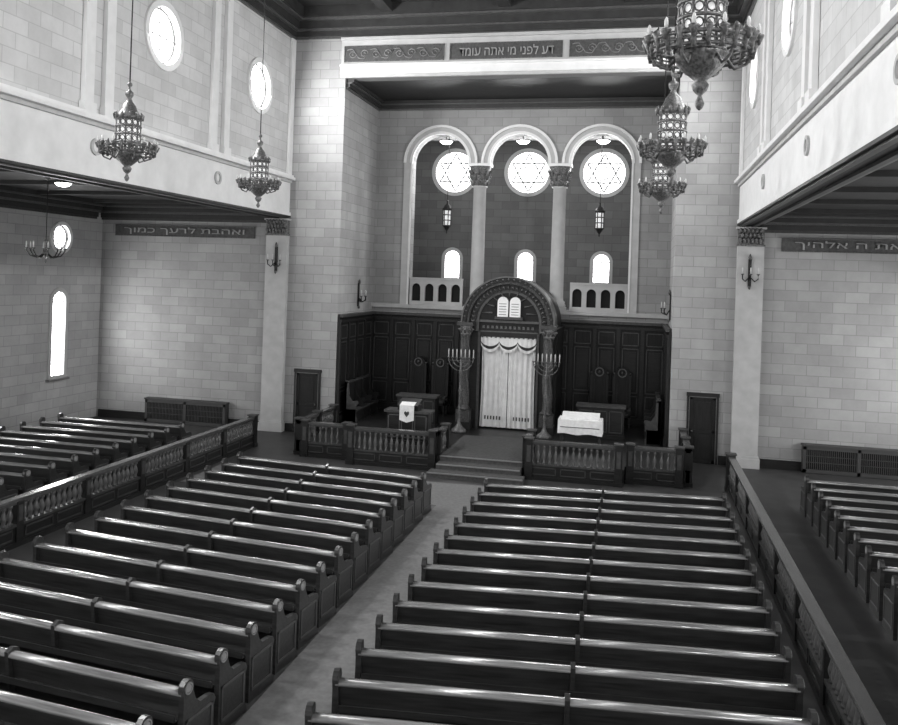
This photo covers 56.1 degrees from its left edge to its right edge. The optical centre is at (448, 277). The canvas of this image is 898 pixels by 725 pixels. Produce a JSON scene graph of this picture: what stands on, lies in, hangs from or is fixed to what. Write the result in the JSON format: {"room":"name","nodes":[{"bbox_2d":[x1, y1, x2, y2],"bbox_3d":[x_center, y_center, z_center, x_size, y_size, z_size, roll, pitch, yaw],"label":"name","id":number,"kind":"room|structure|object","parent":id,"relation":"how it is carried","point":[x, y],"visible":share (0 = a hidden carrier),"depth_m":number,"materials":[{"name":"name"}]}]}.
{"room":"house of worship","nodes":[
{"label":"house of worship","id":0,"kind":"room"},
{"bbox_2d":[0,207,102,430],"bbox_3d":[-17.394,0.986,16.390,0.400,8.500,34.500,2,0,13],"label":"wall","id":1,"kind":"structure","parent":0,"point":[27,283],"depth_m":29.53,"materials":[{"name":"stone"}]},
{"bbox_2d":[45,288,69,381],"bbox_3d":[-14.104,2.031,30.351,0.310,3.340,1.120,2,0,13],"label":"window","id":2,"kind":"structure","parent":1,"relation":"in","point":[54,350],"depth_m":30.53,"materials":[{"name":"glass"}]},
{"bbox_2d":[0,169,191,203],"bbox_3d":[-13.587,-2.980,15.314,7.240,0.320,34.000,2,0,13],"label":"ceiling","id":3,"kind":"structure","parent":0,"point":[97,194],"depth_m":27.75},
{"bbox_2d":[0,0,290,172],"bbox_3d":[-9.726,-6.163,14.475,0.450,7.500,34.000,2,0,13],"label":"wall","id":4,"kind":"structure","parent":0,"point":[41,40],"depth_m":22.77,"materials":[{"name":"stone"}]},
{"bbox_2d":[0,185,268,222],"bbox_3d":[-13.600,-2.600,15.311,7.240,0.680,33.995,2,0,13],"label":"trim","id":5,"kind":"structure","parent":4,"relation":"attached to","point":[11,197],"depth_m":31.35,"materials":[{"name":"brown wood"}]},
{"bbox_2d":[0,0,296,218],"bbox_3d":[-9.635,-5.575,14.444,0.700,6.570,33.990,2,0,13],"label":"trim","id":6,"kind":"structure","parent":4,"relation":"attached to","point":[40,135],"depth_m":20.49,"materials":[{"name":"paint"}]},
{"bbox_2d":[144,0,183,70],"bbox_3d":[-7.714,-6.488,22.636,0.260,1.860,1.860,2,0,13],"label":"window","id":7,"kind":"structure","parent":4,"relation":"in","point":[159,34],"depth_m":22.79,"materials":[{"name":"glass"}]},
{"bbox_2d":[247,57,272,113],"bbox_3d":[-6.434,-6.439,28.343,0.260,1.860,1.860,2,0,13],"label":"window","id":8,"kind":"structure","parent":4,"relation":"in","point":[254,74],"depth_m":28.55,"materials":[{"name":"glass"}]},
{"bbox_2d":[238,0,756,39],"bbox_3d":[-1.686,-9.127,12.692,15.800,1.040,33.990,2,0,13],"label":"ceiling","id":9,"kind":"structure","parent":4,"relation":"attached to","point":[297,21],"depth_m":29.06,"materials":[{"name":"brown wood"}]},
{"bbox_2d":[339,92,378,422],"bbox_3d":[-3.334,-0.736,34.313,0.400,12.920,6.600,2,0,13],"label":"wall","id":10,"kind":"structure","parent":0,"point":[363,118],"depth_m":32.62,"materials":[{"name":"stone"}]},
{"bbox_2d":[0,416,897,724],"bbox_3d":[-1.312,5.878,16.585,31.800,0.200,42.000,2,0,13],"label":"floor","id":11,"kind":"structure","parent":0,"point":[870,649],"depth_m":18.73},
{"bbox_2d":[0,469,43,513],"bbox_3d":[-11.844,4.897,20.216,4.398,1.060,0.700,2,0,13],"label":"pew","id":12,"kind":"object","parent":11,"relation":"on","point":[23,482],"visible":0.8,"depth_m":19.57,"materials":[{"name":"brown wood"}]},
{"bbox_2d":[0,461,67,505],"bbox_3d":[-11.658,4.904,21.045,4.398,1.060,0.700,2,0,13],"label":"pew","id":13,"kind":"object","parent":11,"relation":"on","point":[48,474],"visible":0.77,"depth_m":20.44,"materials":[{"name":"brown wood"}]},
{"bbox_2d":[0,452,88,497],"bbox_3d":[-11.472,4.911,21.875,4.398,1.060,0.700,2,0,13],"label":"pew","id":14,"kind":"object","parent":11,"relation":"on","point":[71,466],"visible":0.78,"depth_m":21.32,"materials":[{"name":"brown wood"}]},
{"bbox_2d":[0,444,109,489],"bbox_3d":[-11.286,4.918,22.704,4.398,1.060,0.700,2,0,13],"label":"pew","id":15,"kind":"object","parent":11,"relation":"on","point":[92,459],"visible":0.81,"depth_m":22.22,"materials":[{"name":"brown wood"}]},
{"bbox_2d":[0,436,127,480],"bbox_3d":[-11.100,4.925,23.533,4.398,1.060,0.700,2,0,13],"label":"pew","id":16,"kind":"object","parent":11,"relation":"on","point":[112,453],"visible":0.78,"depth_m":23.11,"materials":[{"name":"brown wood"}]},
{"bbox_2d":[0,426,145,474],"bbox_3d":[-10.914,4.932,24.363,4.398,1.060,0.700,2,0,13],"label":"pew","id":17,"kind":"object","parent":11,"relation":"on","point":[130,447],"visible":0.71,"depth_m":24.02,"materials":[{"name":"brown wood"}]},
{"bbox_2d":[0,690,152,724],"bbox_3d":[-5.611,5.096,9.971,5.248,1.060,0.700,2,0,19],"label":"pew","id":18,"kind":"object","parent":11,"relation":"on","point":[15,709],"visible":1,"depth_m":9.31,"materials":[{"name":"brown wood"}]},
{"bbox_2d":[20,421,161,466],"bbox_3d":[-10.728,4.939,25.192,4.398,1.060,0.700,2,0,13],"label":"pew","id":19,"kind":"object","parent":11,"relation":"on","point":[147,441],"visible":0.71,"depth_m":24.85,"materials":[{"name":"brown wood"}]},
{"bbox_2d":[0,646,215,724],"bbox_3d":[-5.425,5.103,10.800,5.248,1.060,0.700,2,0,19],"label":"pew","id":20,"kind":"object","parent":11,"relation":"on","point":[127,697],"visible":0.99,"depth_m":10.13,"materials":[{"name":"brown wood"}]},
{"bbox_2d":[39,417,176,462],"bbox_3d":[-10.542,4.946,26.021,4.398,1.060,0.700,2,0,13],"label":"pew","id":21,"kind":"object","parent":11,"relation":"on","point":[163,436],"visible":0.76,"depth_m":25.66,"materials":[{"name":"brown wood"}]},
{"bbox_2d":[0,611,246,724],"bbox_3d":[-5.239,5.110,11.630,5.248,1.060,0.700,2,0,19],"label":"pew","id":22,"kind":"object","parent":11,"relation":"on","point":[159,662],"visible":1,"depth_m":10.99,"materials":[{"name":"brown wood"}]},
{"bbox_2d":[58,413,191,451],"bbox_3d":[-10.356,4.953,26.851,4.398,1.060,0.700,2,0,13],"label":"pew","id":23,"kind":"object","parent":11,"relation":"on","point":[177,431],"visible":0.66,"depth_m":26.50,"materials":[{"name":"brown wood"}]},
{"bbox_2d":[0,413,258,550],"bbox_3d":[-8.899,4.989,17.372,0.300,1.070,22.060,2,0,13],"label":"railing","id":24,"kind":"object","parent":11,"relation":"on","point":[20,530],"visible":1,"depth_m":20.53,"materials":[{"name":"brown wood"}]},
{"bbox_2d":[0,582,273,702],"bbox_3d":[-5.053,5.117,12.459,5.248,1.060,0.700,2,0,19],"label":"pew","id":25,"kind":"object","parent":11,"relation":"on","point":[242,644],"visible":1,"depth_m":11.89,"materials":[{"name":"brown wood"}]},
{"bbox_2d":[0,551,297,674],"bbox_3d":[-4.867,5.124,13.289,5.248,1.060,0.700,2,0,19],"label":"pew","id":26,"kind":"object","parent":11,"relation":"on","point":[271,620],"visible":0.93,"depth_m":12.82,"materials":[{"name":"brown wood"}]},
{"bbox_2d":[32,536,318,649],"bbox_3d":[-4.681,5.131,14.118,5.248,1.060,0.700,2,0,19],"label":"pew","id":27,"kind":"object","parent":11,"relation":"on","point":[295,598],"visible":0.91,"depth_m":13.66,"materials":[{"name":"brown wood"}]},
{"bbox_2d":[144,396,229,426],"bbox_3d":[-9.854,5.046,31.616,3.360,0.920,0.300,2,0,13],"label":"radiator cover","id":28,"kind":"object","parent":11,"relation":"on","point":[157,409],"visible":0.99,"depth_m":31.54,"materials":[{"name":"grey"}]},
{"bbox_2d":[65,522,336,627],"bbox_3d":[-4.495,5.138,14.947,5.248,1.060,0.700,2,0,19],"label":"pew","id":29,"kind":"object","parent":11,"relation":"on","point":[316,579],"visible":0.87,"depth_m":14.51,"materials":[{"name":"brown wood"}]},
{"bbox_2d":[94,510,352,608],"bbox_3d":[-4.309,5.145,15.777,5.248,1.060,0.700,2,0,19],"label":"pew","id":30,"kind":"object","parent":11,"relation":"on","point":[335,564],"visible":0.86,"depth_m":15.34,"materials":[{"name":"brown wood"}]},
{"bbox_2d":[120,499,367,590],"bbox_3d":[-4.123,5.152,16.606,5.248,1.060,0.700,2,0,19],"label":"pew","id":31,"kind":"object","parent":11,"relation":"on","point":[352,549],"visible":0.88,"depth_m":16.17,"materials":[{"name":"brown wood"}]},
{"bbox_2d":[144,490,380,574],"bbox_3d":[-3.937,5.159,17.435,5.248,1.060,0.700,2,0,19],"label":"pew","id":32,"kind":"object","parent":11,"relation":"on","point":[367,537],"visible":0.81,"depth_m":17.00,"materials":[{"name":"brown wood"}]},
{"bbox_2d":[258,218,290,431],"bbox_3d":[-6.411,1.729,30.885,0.940,7.780,0.384,2,0,13],"label":"pilaster","id":33,"kind":"object","parent":11,"relation":"on","point":[277,229],"visible":1,"depth_m":30.85,"materials":[{"name":"grey stone"}]},
{"bbox_2d":[166,481,392,560],"bbox_3d":[-3.751,5.166,18.265,5.248,1.060,0.700,2,0,19],"label":"pew","id":34,"kind":"object","parent":11,"relation":"on","point":[380,524],"visible":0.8,"depth_m":17.84,"materials":[{"name":"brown wood"}]},
{"bbox_2d":[186,472,403,547],"bbox_3d":[-3.565,5.173,19.094,5.248,1.060,0.700,2,0,19],"label":"pew","id":35,"kind":"object","parent":11,"relation":"on","point":[392,513],"visible":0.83,"depth_m":18.66,"materials":[{"name":"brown wood"}]},
{"bbox_2d":[204,465,413,535],"bbox_3d":[-3.379,5.180,19.924,5.248,1.060,0.700,2,0,19],"label":"pew","id":36,"kind":"object","parent":11,"relation":"on","point":[403,503],"visible":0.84,"depth_m":19.49,"materials":[{"name":"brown wood"}]},
{"bbox_2d":[293,403,338,454],"bbox_3d":[-4.478,5.098,28.626,0.300,1.170,3.360,2,0,13],"label":"railing","id":37,"kind":"object","parent":11,"relation":"on","point":[329,414],"visible":0.41,"depth_m":28.50,"materials":[{"name":"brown wood"}]},
{"bbox_2d":[221,458,422,524],"bbox_3d":[-3.193,5.187,20.753,5.248,1.060,0.700,2,0,19],"label":"pew","id":38,"kind":"object","parent":11,"relation":"on","point":[413,494],"visible":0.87,"depth_m":20.32,"materials":[{"name":"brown wood"}]},
{"bbox_2d":[299,418,352,459],"bbox_3d":[-3.890,5.116,26.680,1.660,1.170,0.300,2,0,13],"label":"railing","id":39,"kind":"object","parent":11,"relation":"on","point":[320,449],"visible":0.96,"depth_m":26.65,"materials":[{"name":"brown wood"}]},
{"bbox_2d":[181,464,483,724],"bbox_3d":[-2.407,5.730,11.912,14.500,0.012,24.400,2,0,13],"label":"carpet","id":40,"kind":"object","parent":11,"relation":"on","point":[308,677],"visible":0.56,"depth_m":13.97,"materials":[{"name":"carpet"}]},
{"bbox_2d":[237,451,431,515],"bbox_3d":[-3.007,5.194,21.582,5.248,1.060,0.700,2,0,19],"label":"pew","id":41,"kind":"object","parent":11,"relation":"on","point":[422,486],"visible":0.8,"depth_m":21.16,"materials":[{"name":"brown wood"}]},
{"bbox_2d":[304,701,450,724],"bbox_3d":[1.209,5.323,9.239,5.598,1.060,0.700,2,0,6],"label":"pew","id":42,"kind":"object","parent":11,"relation":"on","point":[312,717],"visible":1,"depth_m":9.23,"materials":[{"name":"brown wood"}]},
{"bbox_2d":[345,423,438,470],"bbox_3d":[-1.755,5.161,25.689,2.860,1.220,0.300,2,0,13],"label":"railing","id":43,"kind":"object","parent":11,"relation":"on","point":[356,456],"visible":0.99,"depth_m":25.63,"materials":[{"name":"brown wood"}]},
{"bbox_2d":[310,408,674,485],"bbox_3d":[1.673,5.659,28.585,11.750,0.460,8.980,2,0,13],"label":"platform","id":44,"kind":"object","parent":11,"relation":"on","point":[478,454],"visible":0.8,"depth_m":26.46,"materials":[{"name":"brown wood"}]},
{"bbox_2d":[344,373,379,421],"bbox_3d":[-3.270,4.527,31.999,0.540,1.500,2.600,2,0,13],"label":"stall","id":45,"kind":"object","parent":44,"relation":"on","point":[360,401],"visible":1,"depth_m":31.58,"materials":[{"name":"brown wood"}]},
{"bbox_2d":[384,398,434,445],"bbox_3d":[-1.290,4.638,27.229,1.520,1.400,0.680,2,0,13],"label":"lectern","id":46,"kind":"object","parent":44,"relation":"on","point":[409,414],"visible":0.85,"depth_m":26.99,"materials":[{"name":"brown wood"}]},
{"bbox_2d":[431,358,448,415],"bbox_3d":[-0.418,4.273,33.109,0.720,2.200,0.650,2,0,13],"label":"chair","id":47,"kind":"object","parent":44,"relation":"on","point":[440,366],"visible":0.92,"depth_m":33.32,"materials":[{"name":"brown wood"}]},
{"bbox_2d":[335,311,671,446],"bbox_3d":[2.062,3.499,31.252,11.720,3.910,4.020,2,0,13],"label":"panelling","id":48,"kind":"object","parent":44,"relation":"on","point":[383,345],"visible":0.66,"depth_m":32.57,"materials":[{"name":"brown wood"}]},
{"bbox_2d":[454,276,563,436],"bbox_3d":[2.351,2.718,31.191,3.554,5.490,3.547,2,0,13],"label":"torah ark","id":49,"kind":"object","parent":44,"relation":"on","point":[506,306],"visible":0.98,"depth_m":29.98,"materials":[{"name":"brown wood"}]},
{"bbox_2d":[479,336,536,428],"bbox_3d":[2.091,3.769,30.187,2.000,3.250,0.169,2,0,13],"label":"curtain","id":50,"kind":"object","parent":49,"relation":"hanging from","point":[520,373],"visible":0.98,"depth_m":30.22,"materials":[{"name":"white fabric"}]},
{"bbox_2d":[557,411,602,450],"bbox_3d":[4.259,4.964,27.325,1.442,1.120,0.866,2,0,13],"label":"table","id":51,"kind":"object","parent":44,"relation":"on","point":[569,422],"visible":0.84,"depth_m":27.00,"materials":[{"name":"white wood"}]},
{"bbox_2d":[576,402,625,439],"bbox_3d":[5.300,5.001,29.457,1.700,1.120,0.660,2,0,13],"label":"desk","id":52,"kind":"object","parent":44,"relation":"on","point":[612,415],"visible":0.72,"depth_m":29.12,"materials":[{"name":"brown wood"}]},
{"bbox_2d":[612,368,631,428],"bbox_3d":[6.457,4.502,31.565,0.720,2.200,0.650,2,0,13],"label":"chair","id":53,"kind":"object","parent":44,"relation":"on","point":[621,395],"visible":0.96,"depth_m":31.78,"materials":[{"name":"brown wood"}]},
{"bbox_2d":[523,436,623,487],"bbox_3d":[3.608,5.340,24.484,2.860,1.220,0.300,2,0,13],"label":"railing","id":54,"kind":"object","parent":11,"relation":"on","point":[567,473],"visible":1,"depth_m":24.43,"materials":[{"name":"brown wood"}]},
{"bbox_2d":[331,667,818,724],"bbox_3d":[1.395,5.330,10.069,5.598,1.060,0.700,2,0,6],"label":"pew","id":55,"kind":"object","parent":11,"relation":"on","point":[350,696],"visible":0.96,"depth_m":9.89,"materials":[{"name":"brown wood"}]},
{"bbox_2d":[355,639,804,717],"bbox_3d":[1.581,5.337,10.898,5.598,1.060,0.700,2,0,6],"label":"pew","id":56,"kind":"object","parent":11,"relation":"on","point":[586,682],"visible":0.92,"depth_m":10.62,"materials":[{"name":"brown wood"}]},
{"bbox_2d":[375,614,791,682],"bbox_3d":[1.767,5.345,11.727,5.598,1.060,0.700,2,0,6],"label":"pew","id":57,"kind":"object","parent":11,"relation":"on","point":[758,666],"visible":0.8,"depth_m":11.45,"materials":[{"name":"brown wood"}]},
{"bbox_2d":[392,592,781,653],"bbox_3d":[1.953,5.352,12.557,5.598,1.060,0.700,2,0,6],"label":"pew","id":58,"kind":"object","parent":11,"relation":"on","point":[700,635],"visible":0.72,"depth_m":12.29,"materials":[{"name":"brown wood"}]},
{"bbox_2d":[408,574,771,628],"bbox_3d":[2.139,5.359,13.386,5.598,1.060,0.700,2,0,6],"label":"pew","id":59,"kind":"object","parent":11,"relation":"on","point":[419,591],"visible":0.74,"depth_m":13.12,"materials":[{"name":"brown wood"}]},
{"bbox_2d":[421,557,763,606],"bbox_3d":[2.325,5.366,14.216,5.598,1.060,0.700,2,0,6],"label":"pew","id":60,"kind":"object","parent":11,"relation":"on","point":[547,581],"visible":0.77,"depth_m":13.95,"materials":[{"name":"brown wood"}]},
{"bbox_2d":[433,542,756,586],"bbox_3d":[2.511,5.373,15.045,5.598,1.060,0.700,2,0,6],"label":"pew","id":61,"kind":"object","parent":11,"relation":"on","point":[552,564],"visible":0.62,"depth_m":14.78,"materials":[{"name":"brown wood"}]},
{"bbox_2d":[444,529,749,569],"bbox_3d":[2.697,5.380,15.874,5.598,1.060,0.700,2,0,6],"label":"pew","id":62,"kind":"object","parent":11,"relation":"on","point":[456,542],"visible":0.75,"depth_m":15.61,"materials":[{"name":"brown wood"}]},
{"bbox_2d":[453,517,744,554],"bbox_3d":[2.883,5.387,16.704,5.598,1.060,0.700,2,0,6],"label":"pew","id":63,"kind":"object","parent":11,"relation":"on","point":[462,529],"visible":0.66,"depth_m":16.43,"materials":[{"name":"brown wood"}]},
{"bbox_2d":[462,506,738,540],"bbox_3d":[3.069,5.394,17.533,5.598,1.060,0.700,2,0,6],"label":"pew","id":64,"kind":"object","parent":11,"relation":"on","point":[657,529],"visible":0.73,"depth_m":17.26,"materials":[{"name":"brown wood"}]},
{"bbox_2d":[470,496,734,527],"bbox_3d":[3.255,5.401,18.362,5.598,1.060,0.700,2,0,6],"label":"pew","id":65,"kind":"object","parent":11,"relation":"on","point":[475,506],"visible":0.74,"depth_m":18.09,"materials":[{"name":"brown wood"}]},
{"bbox_2d":[477,487,729,516],"bbox_3d":[3.441,5.408,19.192,5.598,1.060,0.700,2,0,6],"label":"pew","id":66,"kind":"object","parent":11,"relation":"on","point":[688,509],"visible":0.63,"depth_m":18.92,"materials":[{"name":"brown wood"}]},
{"bbox_2d":[484,478,725,506],"bbox_3d":[3.627,5.415,20.021,5.598,1.060,0.700,2,0,6],"label":"pew","id":67,"kind":"object","parent":11,"relation":"on","point":[488,487],"visible":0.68,"depth_m":19.75,"materials":[{"name":"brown wood"}]},
{"bbox_2d":[625,442,684,488],"bbox_3d":[5.960,5.444,24.468,1.660,1.170,0.300,2,0,13],"label":"railing","id":68,"kind":"object","parent":11,"relation":"on","point":[661,477],"visible":1,"depth_m":24.41,"materials":[{"name":"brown wood"}]},
{"bbox_2d":[724,452,885,724],"bbox_3d":[5.732,5.475,13.778,0.300,1.070,21.460,2,0,13],"label":"railing","id":69,"kind":"object","parent":11,"relation":"on","point":[842,698],"visible":1,"depth_m":13.24,"materials":[{"name":"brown wood"}]},
{"bbox_2d":[800,475,897,516],"bbox_3d":[11.308,5.674,21.371,4.398,1.060,0.700,2,0,13],"label":"pew","id":70,"kind":"object","parent":11,"relation":"on","point":[806,488],"visible":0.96,"depth_m":21.43,"materials":[{"name":"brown wood"}]},
{"bbox_2d":[801,443,897,479],"bbox_3d":[12.867,5.802,26.513,3.360,0.920,0.300,2,0,13],"label":"radiator cover","id":71,"kind":"object","parent":11,"relation":"on","point":[824,459],"visible":1,"depth_m":26.52,"materials":[{"name":"grey"}]},
{"bbox_2d":[806,483,897,526],"bbox_3d":[11.122,5.667,20.541,4.398,1.060,0.700,2,0,13],"label":"pew","id":72,"kind":"object","parent":11,"relation":"on","point":[812,497],"visible":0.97,"depth_m":20.62,"materials":[{"name":"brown wood"}]},
{"bbox_2d":[813,491,897,536],"bbox_3d":[10.936,5.660,19.712,4.398,1.060,0.700,2,0,13],"label":"pew","id":73,"kind":"object","parent":11,"relation":"on","point":[819,506],"visible":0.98,"depth_m":19.82,"materials":[{"name":"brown wood"}]},
{"bbox_2d":[820,500,897,547],"bbox_3d":[10.750,5.653,18.883,4.398,1.060,0.700,2,0,13],"label":"pew","id":74,"kind":"object","parent":11,"relation":"on","point":[827,515],"visible":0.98,"depth_m":19.02,"materials":[{"name":"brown wood"}]},
{"bbox_2d":[828,510,897,559],"bbox_3d":[10.564,5.646,18.053,4.398,1.060,0.700,2,0,13],"label":"pew","id":75,"kind":"object","parent":11,"relation":"on","point":[836,526],"visible":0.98,"depth_m":18.22,"materials":[{"name":"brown wood"}]},
{"bbox_2d":[837,520,897,572],"bbox_3d":[10.378,5.639,17.224,4.398,1.060,0.700,2,0,13],"label":"pew","id":76,"kind":"object","parent":11,"relation":"on","point":[846,537],"visible":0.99,"depth_m":17.40,"materials":[{"name":"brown wood"}]},
{"bbox_2d":[847,532,897,586],"bbox_3d":[10.192,5.631,16.394,4.398,1.060,0.700,2,0,13],"label":"pew","id":77,"kind":"object","parent":11,"relation":"on","point":[856,550],"visible":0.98,"depth_m":16.57,"materials":[{"name":"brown wood"}]},
{"bbox_2d":[857,545,897,602],"bbox_3d":[10.006,5.625,15.565,4.398,1.060,0.700,2,0,13],"label":"pew","id":78,"kind":"object","parent":11,"relation":"on","point":[868,564],"visible":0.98,"depth_m":15.76,"materials":[{"name":"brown wood"}]},
{"bbox_2d":[869,559,897,620],"bbox_3d":[9.820,5.617,14.736,4.398,1.060,0.700,2,0,13],"label":"pew","id":79,"kind":"object","parent":11,"relation":"on","point":[880,580],"visible":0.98,"depth_m":14.96,"materials":[{"name":"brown wood"}]},
{"bbox_2d":[882,575,897,640],"bbox_3d":[9.634,5.610,13.906,4.398,1.060,0.700,2,0,13],"label":"pew","id":80,"kind":"object","parent":11,"relation":"on","point":[890,598],"visible":0.99,"depth_m":14.19,"materials":[{"name":"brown wood"}]},
{"bbox_2d":[297,0,637,11],"bbox_3d":[-1.670,-9.572,12.697,15.820,0.550,34.000,2,0,13],"label":"ceiling","id":81,"kind":"structure","parent":0,"point":[383,5],"depth_m":29.45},
{"bbox_2d":[95,0,159,181],"bbox_3d":[-6.237,-5.839,16.666,1.186,7.890,1.181,2,0,-9],"label":"chandelier","id":82,"kind":"object","parent":81,"relation":"hanging from","point":[126,146],"visible":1,"depth_m":16.48,"materials":[{"name":"grey"}]},
{"bbox_2d":[236,0,281,207],"bbox_3d":[-4.945,-5.790,22.423,1.186,7.890,1.182,2,0,-1],"label":"chandelier","id":83,"kind":"object","parent":81,"relation":"hanging from","point":[257,182],"visible":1,"depth_m":22.24,"materials":[{"name":"grey"}]},
{"bbox_2d":[637,0,687,213],"bbox_3d":[5.195,-5.452,20.145,1.186,7.890,1.181,2,0,-19],"label":"chandelier","id":84,"kind":"object","parent":81,"relation":"hanging from","point":[658,187],"visible":0.77,"depth_m":19.94,"materials":[{"name":"grey"}]},
{"bbox_2d":[636,0,707,185],"bbox_3d":[3.904,-5.501,14.388,1.186,7.890,1.182,2,0,-22],"label":"chandelier","id":85,"kind":"object","parent":81,"relation":"hanging from","point":[671,151],"visible":0.99,"depth_m":14.19,"materials":[{"name":"grey"}]},
{"bbox_2d":[642,0,763,109],"bbox_3d":[2.685,-5.598,8.616,1.186,7.790,1.182,2,0,9],"label":"chandelier","id":86,"kind":"object","parent":81,"relation":"hanging from","point":[702,27],"visible":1,"depth_m":8.40,"materials":[{"name":"grey"}]},
{"bbox_2d":[96,26,897,463],"bbox_3d":[1.849,-1.808,29.521,31.200,15.400,0.500,2,0,13],"label":"wall","id":87,"kind":"structure","parent":0,"point":[181,317],"depth_m":28.47,"materials":[{"name":"stone"}]},
{"bbox_2d":[115,224,254,238],"bbox_3d":[-10.028,-1.748,31.890,5.800,0.430,0.065,2,0,13],"label":"inscription panel","id":88,"kind":"object","parent":87,"relation":"attached to","point":[120,230],"visible":1,"depth_m":31.86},
{"bbox_2d":[292,368,321,431],"bbox_3d":[-5.186,4.501,30.726,1.040,2.320,0.114,2,0,13],"label":"door","id":89,"kind":"structure","parent":87,"relation":"in","point":[307,382],"depth_m":30.74,"materials":[{"name":"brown wood"}]},
{"bbox_2d":[340,27,678,77],"bbox_3d":[1.969,-7.748,29.173,12.040,1.440,0.215,2,0,13],"label":"beam","id":90,"kind":"structure","parent":87,"relation":"attached to","point":[593,50],"depth_m":29.22,"materials":[{"name":"paint"}]},
{"bbox_2d":[346,73,679,110],"bbox_3d":[2.417,-6.820,31.306,11.720,0.360,3.950,2,0,13],"label":"trim","id":91,"kind":"structure","parent":87,"relation":"attached to","point":[352,85],"depth_m":32.91,"materials":[{"name":"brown wood"}]},
{"bbox_2d":[686,392,719,464],"bbox_3d":[8.310,4.950,27.695,1.040,2.320,0.114,2,0,13],"label":"door","id":92,"kind":"structure","parent":87,"relation":"in","point":[702,408],"depth_m":27.69,"materials":[{"name":"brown wood"}]},
{"bbox_2d":[730,227,766,468],"bbox_3d":[9.660,2.264,27.276,0.940,7.780,0.384,2,0,13],"label":"pilaster","id":93,"kind":"object","parent":87,"relation":"attached to","point":[748,303],"visible":0.98,"depth_m":27.25,"materials":[{"name":"grey stone"}]},
{"bbox_2d":[781,238,897,253],"bbox_3d":[13.571,-0.963,26.590,5.800,0.430,0.065,2,0,13],"label":"inscription panel","id":94,"kind":"object","parent":87,"relation":"attached to","point":[788,244],"visible":1,"depth_m":26.84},
{"bbox_2d":[357,75,670,100],"bbox_3d":[2.472,-7.098,31.507,11.740,0.180,3.560,2,0,13],"label":"ceiling","id":95,"kind":"structure","parent":0,"point":[616,86],"depth_m":31.24,"materials":[{"name":"paint"}]},
{"bbox_2d":[412,141,631,308],"bbox_3d":[3.275,-0.513,36.062,11.740,12.920,0.290,2,0,13],"label":"wall","id":96,"kind":"structure","parent":0,"point":[514,222],"depth_m":36.02,"materials":[{"name":"stone"}]},
{"bbox_2d":[432,148,471,195],"bbox_3d":[0.285,-4.575,36.711,2.060,2.060,0.220,2,0,13],"label":"window","id":97,"kind":"structure","parent":96,"relation":"in","point":[459,179],"depth_m":36.78,"materials":[{"name":"glass"}]},
{"bbox_2d":[504,148,550,196],"bbox_3d":[3.396,-4.471,36.012,2.060,2.060,0.220,2,0,13],"label":"window","id":98,"kind":"structure","parent":96,"relation":"in","point":[526,174],"depth_m":36.06,"materials":[{"name":"glass"}]},
{"bbox_2d":[579,148,628,197],"bbox_3d":[6.507,-4.368,35.313,2.060,2.060,0.220,2,0,13],"label":"window","id":99,"kind":"structure","parent":96,"relation":"in","point":[614,177],"depth_m":35.35,"materials":[{"name":"glass"}]},
{"bbox_2d":[372,108,671,438],"bbox_3d":[2.696,-0.535,33.476,11.740,12.920,0.490,2,0,13],"label":"wall","id":100,"kind":"structure","parent":0,"point":[396,129],"depth_m":33.49,"materials":[{"name":"stone"}]},
{"bbox_2d":[409,277,462,305],"bbox_3d":[-0.527,0.568,34.061,2.190,1.100,0.200,2,0,13],"label":"stone balustrade","id":101,"kind":"object","parent":100,"relation":"on","point":[422,291],"visible":0.98,"depth_m":34.06,"materials":[{"name":"grey stone"}]},
{"bbox_2d":[371,124,667,318],"bbox_3d":[2.688,-2.326,33.175,11.740,7.400,0.130,2,0,13],"label":"trim","id":102,"kind":"structure","parent":100,"relation":"attached to","point":[616,131],"depth_m":33.03,"materials":[{"name":"stone"}]},
{"bbox_2d":[569,282,627,312],"bbox_3d":[5.782,0.778,32.644,2.190,1.100,0.200,2,0,13],"label":"stone balustrade","id":103,"kind":"object","parent":100,"relation":"on","point":[591,297],"visible":1,"depth_m":32.64,"materials":[{"name":"grey stone"}]},
{"bbox_2d":[743,0,885,169],"bbox_3d":[6.140,-5.635,10.912,0.450,7.500,34.000,2,0,13],"label":"wall","id":104,"kind":"structure","parent":0,"point":[844,24],"depth_m":18.23,"materials":[{"name":"stone"}]},
{"bbox_2d":[781,0,798,56],"bbox_3d":[7.831,-5.970,19.144,0.260,1.860,1.860,2,0,13],"label":"window","id":105,"kind":"structure","parent":104,"relation":"in","point":[787,48],"depth_m":19.71,"materials":[{"name":"glass"}]},
{"bbox_2d":[734,0,897,226],"bbox_3d":[6.007,-5.054,10.932,0.700,6.570,33.990,2,0,13],"label":"trim","id":106,"kind":"structure","parent":104,"relation":"attached to","point":[845,129],"depth_m":15.44,"materials":[{"name":"paint"}]},
{"bbox_2d":[758,158,897,234],"bbox_3d":[9.765,-1.822,10.064,7.240,0.680,33.995,2,0,13],"label":"trim","id":107,"kind":"structure","parent":104,"relation":"attached to","point":[799,223],"depth_m":26.66,"materials":[{"name":"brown wood"}]},
{"bbox_2d":[789,160,897,214],"bbox_3d":[9.778,-2.202,10.066,7.240,0.320,34.000,2,0,13],"label":"ceiling","id":108,"kind":"structure","parent":0,"point":[876,192],"depth_m":22.45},
{"bbox_3d":[2.934,1.335,34.816,11.740,0.200,2.260,2,0,13],"label":"floor","id":109,"kind":"structure","parent":0,"visible":0},
{"bbox_2d":[468,163,492,293],"bbox_3d":[1.180,-1.691,33.839,1.043,5.730,1.041,2,0,13],"label":"stone column","id":110,"kind":"structure","parent":109,"relation":"on","point":[480,173],"depth_m":33.61,"materials":[{"name":"grey stone"}]},
{"bbox_2d":[548,163,572,310],"bbox_3d":[4.291,-1.587,33.141,1.043,5.730,1.041,2,0,13],"label":"stone column","id":111,"kind":"structure","parent":109,"relation":"on","point":[560,174],"depth_m":32.91,"materials":[{"name":"grey stone"}]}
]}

